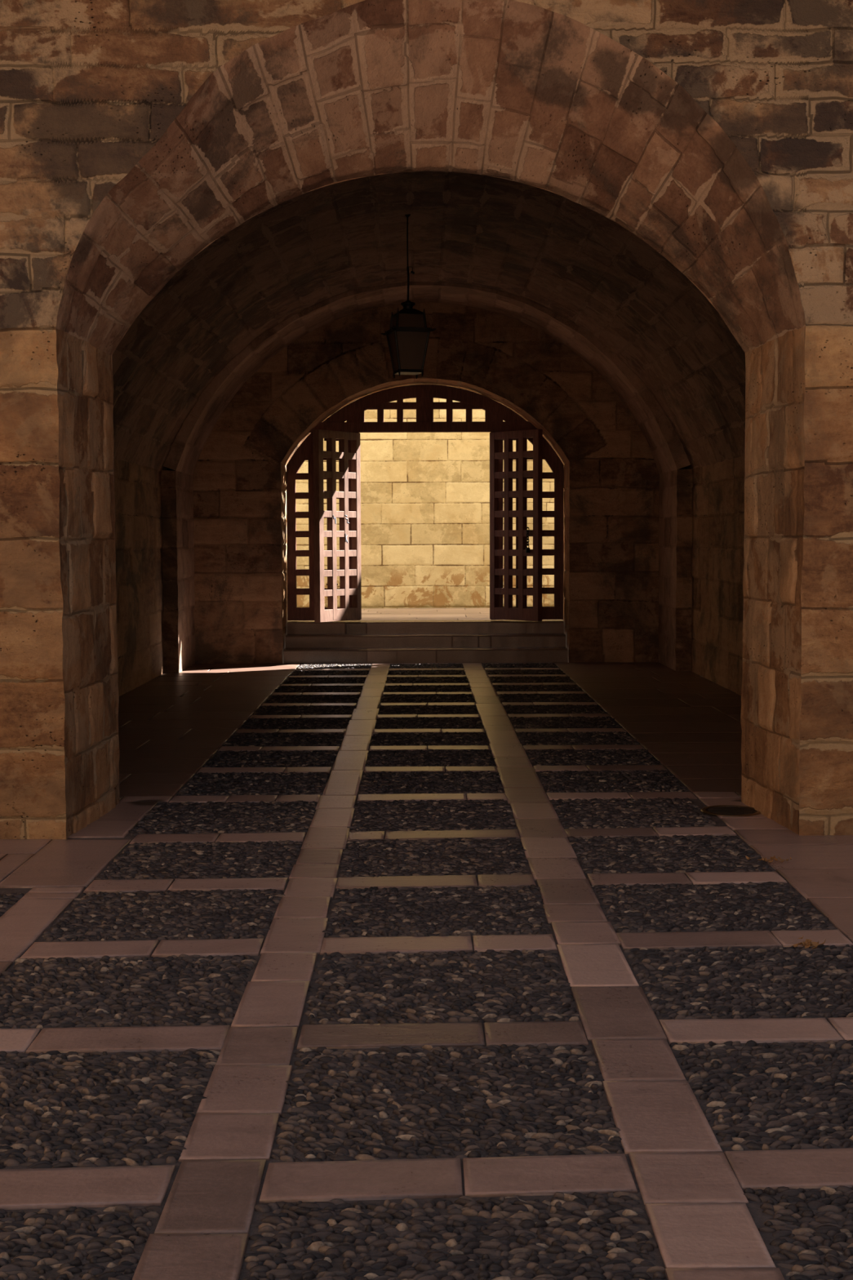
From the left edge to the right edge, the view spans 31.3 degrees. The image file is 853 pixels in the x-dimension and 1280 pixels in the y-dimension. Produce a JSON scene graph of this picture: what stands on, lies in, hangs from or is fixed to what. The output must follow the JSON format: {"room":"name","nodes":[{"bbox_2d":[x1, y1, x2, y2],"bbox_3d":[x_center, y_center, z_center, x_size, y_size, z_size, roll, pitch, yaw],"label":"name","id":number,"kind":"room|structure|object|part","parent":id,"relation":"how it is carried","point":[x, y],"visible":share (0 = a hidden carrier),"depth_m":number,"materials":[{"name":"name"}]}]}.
{"room":"castle gateway passage","nodes":[
{"label":"castle gateway passage","id":0,"kind":"room"},
{"bbox_2d":[113,457,164,696],"bbox_3d":[-3.146,-0.540,14.420,0.040,2.468,10.581,0,4,0],"label":"wall","id":1,"kind":"structure","parent":0,"point":[140,607],"depth_m":16.66,"materials":[{"name":"brown stone"}]},
{"bbox_2d":[287,608,490,621],"bbox_3d":[3.558,-0.384,22.487,29.280,0.063,4.099,0,4,0],"label":"floor","id":2,"kind":"structure","parent":0,"point":[367,614],"depth_m":22.06,"materials":[{"name":"beige stone"}]},
{"bbox_2d":[294,384,554,608],"bbox_3d":[2.899,-3.572,24.575,28.000,6.450,1.506,0,4,0],"label":"wall","id":3,"kind":"structure","parent":0,"point":[425,496],"depth_m":23.93,"materials":[{"name":"stone"}]},
{"bbox_2d":[192,302,659,663],"bbox_3d":[0.166,-3.306,19.840,12.515,7.246,0.827,0,4,0],"label":"wall","id":4,"kind":"structure","parent":0,"point":[611,494],"depth_m":19.53,"materials":[{"name":"stone"}]},
{"bbox_2d":[286,384,564,622],"bbox_3d":[-0.017,-1.793,19.841,3.666,3.104,0.804,0,4,0],"label":"wooden gate","id":5,"kind":"object","parent":4,"relation":"attached to","point":[335,428],"visible":1,"depth_m":20.06,"materials":[{"name":"red wood"}]},
{"bbox_3d":[-1.160,-2.655,19.750,0.090,0.097,0.697,3,5,36],"label":"rail","id":6,"kind":"part","parent":5,"relation":"part of","materials":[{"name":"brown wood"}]},
{"bbox_3d":[-1.152,-0.330,19.905,0.090,0.159,0.697,3,5,36],"label":"rail","id":7,"kind":"part","parent":5,"relation":"part of","materials":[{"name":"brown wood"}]},
{"bbox_3d":[-0.968,-1.503,20.211,0.165,2.483,0.096,0,4,0],"label":"door post","id":8,"kind":"part","parent":5,"relation":"part of","materials":[{"name":"red wood"}]},
{"bbox_3d":[0.933,-1.510,20.218,0.165,2.483,0.096,0,4,0],"label":"door post","id":9,"kind":"part","parent":5,"relation":"part of","materials":[{"name":"red wood"}]},
{"bbox_3d":[1.159,-2.666,19.795,0.078,0.097,0.697,-4,5,-44],"label":"rail","id":10,"kind":"part","parent":5,"relation":"part of","materials":[{"name":"red wood"}]},
{"bbox_3d":[1.167,-0.341,19.949,0.078,0.159,0.697,-4,5,-44],"label":"rail","id":11,"kind":"part","parent":5,"relation":"part of","materials":[{"name":"red wood"}]},
{"bbox_2d":[525,526,529,552],"bbox_3d":[1.306,-1.291,19.645,0.052,0.334,0.046,-2,4,-29],"label":"chain","id":12,"kind":"object","parent":5,"relation":"hanging from","point":[527,549],"visible":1,"depth_m":19.64,"materials":[{"name":"black metal"}]},
{"bbox_2d":[285,632,565,647],"bbox_3d":[-0.011,0.108,20.112,3.676,0.378,0.272,0,4,0],"label":"stone step","id":13,"kind":"structure","parent":4,"relation":"attached to","point":[544,639],"depth_m":19.97,"materials":[{"name":"stone"}]},
{"bbox_2d":[287,619,564,634],"bbox_3d":[-0.013,0.009,20.366,3.676,0.543,0.238,0,4,0],"label":"stone step","id":14,"kind":"structure","parent":4,"relation":"attached to","point":[468,626],"depth_m":20.24,"materials":[{"name":"stone"}]},
{"bbox_2d":[0,0,852,839],"bbox_3d":[2.459,-2.862,8.482,21.017,7.849,1.139,0,4,0],"label":"wall","id":15,"kind":"structure","parent":0,"point":[135,135],"depth_m":8.12,"materials":[{"name":"brown stone"}]},
{"bbox_2d":[0,662,852,1279],"bbox_3d":[2.489,1.324,4.458,20.997,0.053,30.698,0,4,0],"label":"floor","id":16,"kind":"structure","parent":0,"point":[690,1188],"depth_m":5.55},
{"bbox_2d":[283,646,568,663],"bbox_3d":[-0.010,0.208,19.832,3.676,0.216,0.286,0,4,0],"label":"stone step","id":17,"kind":"structure","parent":16,"relation":"on","point":[504,654],"depth_m":19.70,"materials":[{"name":"stone"}]},
{"bbox_2d":[0,662,852,1279],"bbox_3d":[-0.527,0.899,10.705,4.460,0.022,17.760,0,4,0],"label":"paving","id":18,"kind":"object","parent":16,"relation":"on","point":[488,814],"visible":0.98,"depth_m":5.31,"materials":[{"name":"grey gravel"}]},
{"bbox_2d":[792,936,826,948],"bbox_3d":[1.487,1.183,5.964,0.090,0.035,0.128,-4,5,-42],"label":"leaf litter","id":19,"kind":"object","parent":18,"relation":"on","point":[808,942],"visible":1,"depth_m":5.96,"materials":[{"name":"brown plant"}]},
{"bbox_2d":[160,281,693,672],"bbox_3d":[-0.002,-2.134,18.855,6.741,5.040,1.389,0,4,0],"label":"arch","id":20,"kind":"object","parent":16,"relation":"on","point":[676,485],"visible":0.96,"depth_m":18.41,"materials":[{"name":"stone"}]},
{"bbox_2d":[701,804,760,816],"bbox_3d":[1.787,1.000,8.933,0.352,0.007,0.352,0,4,0],"label":"manhole cover","id":21,"kind":"object","parent":16,"relation":"on","point":[717,810],"visible":1,"depth_m":8.91,"materials":[{"name":"metal"}]},
{"bbox_3d":[1.787,1.000,8.933,0.302,0.004,0.302,0,4,0],"label":"lid","id":22,"kind":"part","parent":21,"relation":"part of","materials":[{"name":"metal"}]},
{"bbox_2d":[746,855,791,862],"bbox_3d":[1.687,1.077,7.516,0.223,0.041,0.100,0,4,0],"label":"leaf litter","id":23,"kind":"object","parent":16,"relation":"on","point":[747,857],"visible":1,"depth_m":7.50,"materials":[{"name":"brown plant"}]},
{"bbox_2d":[111,171,746,471],"bbox_3d":[0.019,-2.887,14.276,6.357,2.246,10.586,0,4,0],"label":"ceiling","id":24,"kind":"structure","parent":0,"point":[550,250],"depth_m":15.04,"materials":[{"name":"brown stone"}]},
{"bbox_2d":[380,213,435,378],"bbox_3d":[-0.175,-3.249,14.366,0.436,1.533,0.436,-1,4,-14],"label":"hanging lantern","id":25,"kind":"object","parent":24,"relation":"hanging from","point":[408,333],"visible":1,"depth_m":14.28,"materials":[{"name":"black metal"}]},
{"bbox_3d":[-0.302,-2.714,14.369,0.055,0.351,0.320,-1,4,-14],"label":"glass pane","id":26,"kind":"part","parent":25,"relation":"part of","materials":[{"name":"brown"}]},
{"bbox_3d":[-0.299,-2.993,14.351,0.020,0.142,0.278,-1,4,-14],"label":"pane","id":27,"kind":"part","parent":25,"relation":"part of","materials":[{"name":"clear glass"}]},
{"bbox_3d":[-0.173,-2.535,14.413,0.235,0.028,0.235,-1,4,-14],"label":"frame","id":28,"kind":"part","parent":25,"relation":"part of","materials":[{"name":"black metal"}]},
{"bbox_3d":[-0.149,-3.601,14.349,0.076,0.808,0.022,-1,4,-14],"label":"hanging rod","id":29,"kind":"part","parent":25,"relation":"part of","materials":[{"name":"black metal"}]},
{"bbox_3d":[-0.143,-2.988,14.258,0.278,0.142,0.020,-1,4,-14],"label":"pane","id":30,"kind":"part","parent":25,"relation":"part of","materials":[{"name":"clear glass"}]},
{"bbox_3d":[-0.141,-2.708,14.273,0.320,0.351,0.055,-1,4,-14],"label":"glass pane","id":31,"kind":"part","parent":25,"relation":"part of","materials":[{"name":"brown"}]},
{"bbox_2d":[691,455,745,695],"bbox_3d":[3.199,-0.563,14.438,0.042,2.468,10.584,0,4,0],"label":"wall","id":32,"kind":"structure","parent":0,"point":[718,488],"depth_m":16.60,"materials":[{"name":"brown stone"}]}
]}

